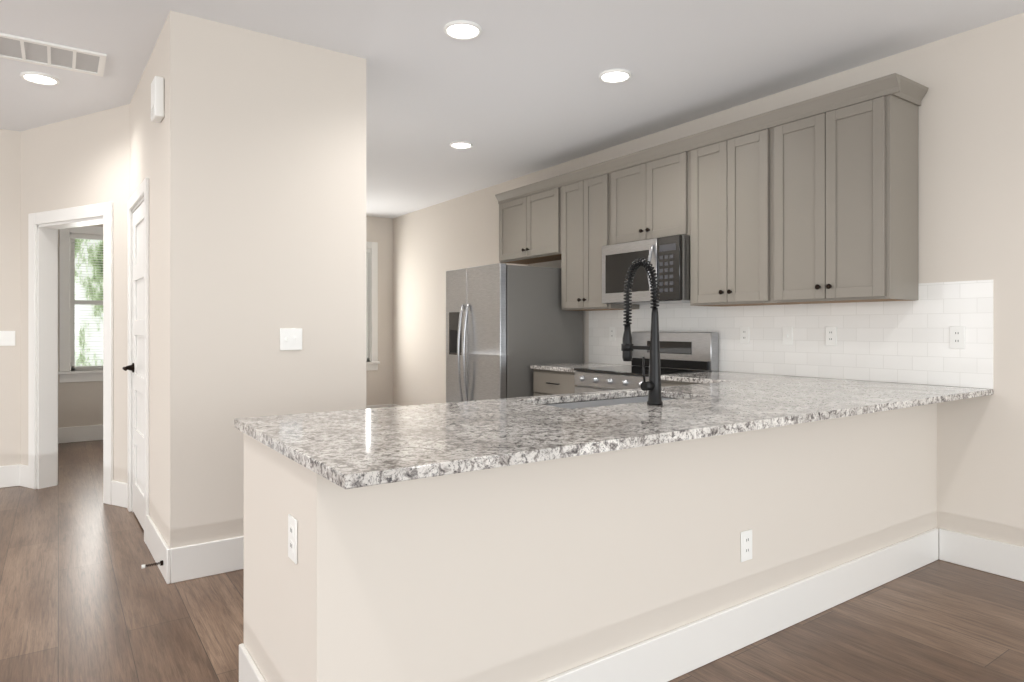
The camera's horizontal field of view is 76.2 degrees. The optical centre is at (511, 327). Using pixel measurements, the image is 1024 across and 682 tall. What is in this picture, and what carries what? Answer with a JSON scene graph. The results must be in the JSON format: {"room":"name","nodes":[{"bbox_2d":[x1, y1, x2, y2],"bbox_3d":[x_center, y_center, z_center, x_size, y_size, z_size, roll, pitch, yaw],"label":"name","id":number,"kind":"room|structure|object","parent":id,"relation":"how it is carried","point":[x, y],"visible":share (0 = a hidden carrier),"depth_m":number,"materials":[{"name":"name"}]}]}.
{"room":"kitchen","nodes":[
{"label":"kitchen","id":0,"kind":"room"},
{"bbox_2d":[0,129,20,465],"bbox_3d":[-6.614,-0.150,3.175,6.762,2.740,0.120,0,0,-35],"label":"wall","id":1,"kind":"structure","parent":0,"point":[10,292],"depth_m":5.02,"materials":[{"name":"beige paint"}]},
{"bbox_2d":[0,331,14,345],"bbox_3d":[-3.875,0.080,4.997,0.116,0.115,0.013,0,0,-35],"label":"switch plate","id":2,"kind":"object","parent":1,"relation":"attached to","point":[7,338],"depth_m":5.00,"materials":[{"name":"white plastic"}]},
{"bbox_2d":[0,464,27,487],"bbox_3d":[-6.541,1.137,3.127,6.826,0.165,0.042,0,0,-35],"label":"baseboard","id":3,"kind":"structure","parent":1,"relation":"attached to","point":[10,475],"depth_m":5.00,"materials":[{"name":"white wood"}]},
{"bbox_2d":[21,104,129,482],"bbox_3d":[-3.156,-0.150,4.794,1.390,2.740,0.130,0,0,27],"label":"wall","id":4,"kind":"structure","parent":0,"point":[84,160],"depth_m":4.64,"materials":[{"name":"beige paint"}]},
{"bbox_2d":[130,10,189,548],"bbox_3d":[-2.095,-0.150,3.854,0.162,2.740,1.719,0,0,-35],"label":"wall","id":5,"kind":"structure","parent":0,"point":[159,152],"depth_m":3.17,"materials":[{"name":"beige paint"}]},
{"bbox_2d":[122,201,143,529],"bbox_3d":[-2.314,0.225,4.027,0.120,1.966,0.705,0,0,-35],"label":"closet door","id":6,"kind":"structure","parent":5,"relation":"in","point":[136,367],"depth_m":4.13,"materials":[{"name":"white wood"}]},
{"bbox_2d":[146,515,166,569],"bbox_3d":[-1.855,1.137,3.412,0.037,0.165,0.680,0,0,-35],"label":"baseboard","id":7,"kind":"structure","parent":5,"relation":"attached to","point":[154,538],"depth_m":3.45,"materials":[{"name":"white wood"}]},
{"bbox_2d":[141,560,162,568],"bbox_3d":[-1.746,1.150,3.170,0.092,0.024,0.024,0,0,-35],"label":"doorstop","id":8,"kind":"object","parent":7,"relation":"attached to","point":[147,565],"visible":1,"depth_m":3.17,"materials":[{"name":"black metal"}]},
{"bbox_2d":[151,76,163,122],"bbox_3d":[-1.788,-1.150,3.292,0.049,0.200,0.131,0,0,-35],"label":"door chime","id":9,"kind":"object","parent":5,"relation":"attached to","point":[157,99],"visible":1,"depth_m":3.24,"materials":[{"name":"white plastic"}]},
{"bbox_2d":[58,216,392,427],"bbox_3d":[-6.134,-0.150,6.040,10.820,2.740,0.120,0,0,-35],"label":"wall","id":10,"kind":"structure","parent":0,"point":[80,403],"depth_m":8.95,"materials":[{"name":"beige paint"}]},
{"bbox_2d":[58,226,102,382],"bbox_3d":[-4.340,-0.260,7.244,1.160,1.680,0.150,0,0,-35],"label":"bedroom window","id":11,"kind":"structure","parent":10,"relation":"in","point":[69,371],"depth_m":6.99,"materials":[{"name":"white"}]},
{"bbox_2d":[58,425,102,443],"bbox_3d":[-7.126,1.137,5.267,8.310,0.165,0.016,0,0,-35],"label":"baseboard","id":12,"kind":"structure","parent":10,"relation":"attached to","point":[92,432],"depth_m":7.00,"materials":[{"name":"white wood"}]},
{"bbox_2d":[366,241,379,370],"bbox_3d":[-2.345,-0.295,8.630,1.220,1.750,0.150,0,0,-35],"label":"dining window","id":13,"kind":"structure","parent":10,"relation":"in","point":[372,362],"depth_m":8.90,"materials":[{"name":"white"}]},
{"bbox_2d":[366,404,391,408],"bbox_3d":[-2.629,1.137,8.390,2.340,0.165,0.019,0,0,-35],"label":"baseboard","id":14,"kind":"structure","parent":10,"relation":"attached to","point":[384,405],"depth_m":8.94,"materials":[{"name":"white"}]},
{"bbox_2d":[190,15,349,544],"bbox_3d":[-1.274,-0.150,3.450,0.750,2.740,0.120,0,0,-35],"label":"wall","id":15,"kind":"structure","parent":0,"point":[248,155],"depth_m":3.36,"materials":[{"name":"beige paint"}]},
{"bbox_2d":[160,536,243,583],"bbox_3d":[-1.244,1.137,3.388,0.976,0.165,0.016,0,0,-35],"label":"baseboard","id":16,"kind":"structure","parent":15,"relation":"attached to","point":[194,561],"depth_m":3.19,"materials":[{"name":"white wood"}]},
{"bbox_2d":[280,328,301,349],"bbox_3d":[-1.164,0.060,3.444,0.116,0.115,0.013,0,0,-35],"label":"switch plate","id":17,"kind":"object","parent":15,"relation":"attached to","point":[290,338],"depth_m":3.45,"materials":[{"name":"white plastic"}]},
{"bbox_2d":[350,55,365,409],"bbox_3d":[-2.271,-0.150,5.668,0.120,2.740,4.900,0,0,-35],"label":"wall","id":18,"kind":"structure","parent":0,"point":[357,65],"depth_m":3.66,"materials":[{"name":"beige paint"}]},
{"bbox_2d":[0,440,1023,681],"bbox_3d":[-2.261,1.270,0.572,10.940,0.100,13.520,0,0,-35],"label":"floor","id":19,"kind":"structure","parent":0,"point":[85,596],"depth_m":2.73,"materials":[{"name":"brown wood"}]},
{"bbox_2d":[446,263,582,402],"bbox_3d":[-0.020,0.350,5.825,0.943,1.740,0.900,0,0,-35],"label":"fridge","id":20,"kind":"object","parent":19,"relation":"on","point":[507,326],"visible":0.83,"depth_m":5.47,"materials":[{"name":"grey metal"}]},
{"bbox_2d":[533,369,576,395],"bbox_3d":[0.592,0.777,5.289,0.628,0.884,0.599,0,0,-35],"label":"base cabinet","id":21,"kind":"object","parent":19,"relation":"on","point":[548,382],"depth_m":5.13,"materials":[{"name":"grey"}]},
{"bbox_2d":[530,363,631,371],"bbox_3d":[0.584,0.319,5.284,0.649,0.030,0.600,0,0,-35],"label":"countertop","id":22,"kind":"structure","parent":21,"relation":"on","point":[569,367],"depth_m":5.26,"materials":[{"name":"grey stone"}]},
{"bbox_2d":[574,332,717,392],"bbox_3d":[0.932,0.625,4.685,0.721,1.190,0.770,0,0,-35],"label":"range","id":23,"kind":"object","parent":19,"relation":"on","point":[687,352],"visible":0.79,"depth_m":4.67,"materials":[{"name":"silver metal"}]},
{"bbox_2d":[661,380,701,386],"bbox_3d":[1.391,0.777,4.138,0.628,0.884,0.642,0,0,-35],"label":"base cabinet","id":24,"kind":"object","parent":19,"relation":"on","point":[663,382],"depth_m":4.14,"materials":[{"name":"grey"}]},
{"bbox_2d":[234,375,992,488],"bbox_3d":[0.730,0.319,2.721,3.334,0.030,1.034,0,0,-35],"label":"countertop","id":25,"kind":"structure","parent":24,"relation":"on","point":[350,449],"depth_m":2.10,"materials":[{"name":"grey stone"}]},
{"bbox_2d":[548,396,672,408],"bbox_3d":[0.445,0.448,2.830,0.820,0.224,0.380,0,0,-35],"label":"undermount sink","id":26,"kind":"object","parent":25,"relation":"in","point":[584,404],"visible":0.04,"depth_m":3.04,"materials":[{"name":"grey metal"}]},
{"bbox_2d":[621,258,662,404],"bbox_3d":[0.509,0.009,2.635,0.100,0.588,0.208,0,0,-35],"label":"faucet","id":27,"kind":"object","parent":25,"relation":"on","point":[652,386],"visible":1,"depth_m":2.58,"materials":[{"name":"black metal"}]},
{"bbox_2d":[661,371,770,380],"bbox_3d":[1.358,0.319,4.156,0.664,0.030,0.575,0,0,-35],"label":"countertop","id":28,"kind":"structure","parent":24,"relation":"on","point":[719,374],"depth_m":4.17,"materials":[{"name":"grey stone"}]},
{"bbox_2d":[0,0,1023,218],"bbox_3d":[-2.261,-1.570,0.572,10.940,0.100,13.520,0,0,-35],"label":"ceiling","id":29,"kind":"structure","parent":0,"point":[516,89],"depth_m":3.70,"materials":[{"name":"white paint"}]},
{"bbox_2d":[20,71,59,85],"bbox_3d":[-2.850,-1.515,3.944,0.191,0.019,0.231,0,0,-35],"label":"recessed light","id":30,"kind":"object","parent":29,"relation":"in","point":[33,77],"depth_m":3.96,"materials":[{"name":"white plastic"}]},
{"bbox_2d":[0,33,106,76],"bbox_3d":[-2.616,-1.514,3.589,0.640,0.012,0.360,0,0,-35],"label":"ceiling vent","id":31,"kind":"object","parent":29,"relation":"in","point":[29,50],"visible":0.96,"depth_m":3.62,"materials":[{"name":"white plastic"}]},
{"bbox_2d":[449,141,472,148],"bbox_3d":[-0.420,-1.515,5.379,0.205,0.019,0.225,0,0,-35],"label":"recessed light","id":32,"kind":"object","parent":29,"relation":"in","point":[457,144],"depth_m":5.40,"materials":[{"name":"white plastic"}]},
{"bbox_2d":[443,20,481,39],"bbox_3d":[-0.249,-1.515,3.305,0.202,0.019,0.212,0,0,-35],"label":"recessed light","id":33,"kind":"object","parent":29,"relation":"in","point":[462,30],"depth_m":3.32,"materials":[{"name":"white plastic"}]},
{"bbox_2d":[599,69,631,82],"bbox_3d":[0.616,-1.515,3.906,0.212,0.019,0.212,0,0,-35],"label":"recessed light","id":34,"kind":"object","parent":29,"relation":"in","point":[612,75],"depth_m":3.92,"materials":[{"name":"white plastic"}]},
{"bbox_2d":[244,403,936,681],"bbox_3d":[0.675,0.778,2.822,3.310,0.884,0.755,0,0,-35],"label":"wall","id":35,"kind":"structure","parent":0,"point":[538,571],"depth_m":2.02,"materials":[{"name":"beige paint"}]},
{"bbox_2d":[239,643,265,681],"bbox_3d":[-0.695,1.137,1.880,0.016,0.165,0.740,0,0,-35],"label":"baseboard","id":36,"kind":"structure","parent":35,"relation":"attached to","point":[248,670],"depth_m":2.09,"materials":[{"name":"white wood"}]},
{"bbox_2d":[288,514,297,563],"bbox_3d":[-0.578,0.554,1.717,0.007,0.115,0.070,0,0,-35],"label":"outlet","id":37,"kind":"object","parent":35,"relation":"attached to","point":[292,522],"depth_m":1.71,"materials":[{"name":"white plastic"}]},
{"bbox_2d":[540,528,939,681],"bbox_3d":[0.880,1.137,2.496,3.306,0.165,0.022,0,0,-35],"label":"baseboard","id":38,"kind":"structure","parent":35,"relation":"attached to","point":[674,654],"depth_m":2.52,"materials":[{"name":"white wood"}]},
{"bbox_2d":[741,529,751,561],"bbox_3d":[0.905,0.841,2.518,0.070,0.115,0.007,0,0,-35],"label":"outlet","id":39,"kind":"object","parent":35,"relation":"attached to","point":[746,545],"depth_m":2.51,"materials":[{"name":"white plastic"}]},
{"bbox_2d":[393,13,1023,558],"bbox_3d":[2.182,-0.150,3.660,0.120,2.740,13.520,0,0,-35],"label":"wall","id":40,"kind":"structure","parent":0,"point":[971,167],"depth_m":3.39,"materials":[{"name":"beige paint"}]},
{"bbox_2d":[495,177,558,263],"bbox_3d":[0.268,-0.954,6.002,0.331,0.648,0.949,0,0,-35],"label":"upper cabinet","id":41,"kind":"object","parent":40,"relation":"attached to","point":[528,214],"depth_m":5.88,"materials":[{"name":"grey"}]},
{"bbox_2d":[559,161,638,310],"bbox_3d":[0.710,-0.714,5.365,0.331,1.128,0.600,0,0,-35],"label":"upper cabinet","id":42,"kind":"object","parent":40,"relation":"attached to","point":[582,192],"depth_m":5.27,"materials":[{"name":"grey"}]},
{"bbox_2d":[607,138,682,244],"bbox_3d":[1.101,-0.952,4.802,0.331,0.653,0.770,0,0,-35],"label":"upper cabinet","id":43,"kind":"object","parent":40,"relation":"attached to","point":[645,187],"depth_m":4.70,"materials":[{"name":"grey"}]},
{"bbox_2d":[602,235,689,304],"bbox_3d":[1.046,-0.404,4.764,0.466,0.438,0.760,0,0,-35],"label":"microwave","id":44,"kind":"object","parent":43,"relation":"attached to","point":[668,257],"visible":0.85,"depth_m":4.58,"materials":[{"name":"silver metal"}]},
{"bbox_2d":[683,113,766,306],"bbox_3d":[1.498,-0.714,4.232,0.331,1.128,0.620,0,0,-35],"label":"upper cabinet","id":45,"kind":"object","parent":40,"relation":"attached to","point":[725,166],"depth_m":4.13,"materials":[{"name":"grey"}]},
{"bbox_2d":[589,280,992,388],"bbox_3d":[1.533,0.032,4.481,0.007,0.543,3.010,0,0,-35],"label":"tile backsplash","id":46,"kind":"structure","parent":40,"relation":"attached to","point":[898,341],"depth_m":3.82,"materials":[{"name":"white tile"}]},
{"bbox_2d":[609,327,614,340],"bbox_3d":[0.840,0.050,5.466,0.007,0.115,0.070,0,0,-35],"label":"outlet","id":47,"kind":"object","parent":46,"relation":"attached to","point":[611,329],"depth_m":5.46,"materials":[{"name":"white plastic"}]},
{"bbox_2d":[740,327,748,343],"bbox_3d":[1.572,0.050,4.413,0.007,0.115,0.070,0,0,-35],"label":"outlet","id":48,"kind":"object","parent":46,"relation":"attached to","point":[744,331],"depth_m":4.41,"materials":[{"name":"white plastic"}]},
{"bbox_2d":[782,327,792,344],"bbox_3d":[1.750,0.050,4.150,0.013,0.115,0.070,0,0,-35],"label":"light switch","id":49,"kind":"object","parent":46,"relation":"attached to","point":[787,332],"depth_m":4.15,"materials":[{"name":"white plastic"}]},
{"bbox_2d":[825,327,836,345],"bbox_3d":[1.915,0.050,3.918,0.007,0.115,0.070,0,0,-35],"label":"outlet","id":50,"kind":"object","parent":46,"relation":"attached to","point":[830,332],"depth_m":3.91,"materials":[{"name":"white plastic"}]},
{"bbox_2d":[950,326,964,348],"bbox_3d":[2.298,0.050,3.368,0.007,0.115,0.070,0,0,-35],"label":"outlet","id":51,"kind":"object","parent":46,"relation":"attached to","point":[957,337],"depth_m":3.37,"materials":[{"name":"white plastic"}]},
{"bbox_2d":[767,73,922,304],"bbox_3d":[1.866,-0.714,3.702,0.331,1.128,0.669,0,0,-35],"label":"upper cabinet","id":52,"kind":"object","parent":40,"relation":"attached to","point":[814,200],"depth_m":3.52,"materials":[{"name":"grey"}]},
{"bbox_2d":[940,528,1023,581],"bbox_3d":[4.113,1.137,0.760,0.019,0.165,6.555,0,0,-35],"label":"baseboard","id":53,"kind":"structure","parent":40,"relation":"attached to","point":[999,558],"depth_m":3.27,"materials":[{"name":"white wood"}]},
{"label":"outside","id":54,"kind":"structure","parent":0,"visible":0},
{"bbox_2d":[75,239,102,365],"bbox_3d":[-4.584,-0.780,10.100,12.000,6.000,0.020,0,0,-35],"label":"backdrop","id":55,"kind":"structure","parent":54,"point":[85,320],"depth_m":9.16,"materials":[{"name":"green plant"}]}
]}

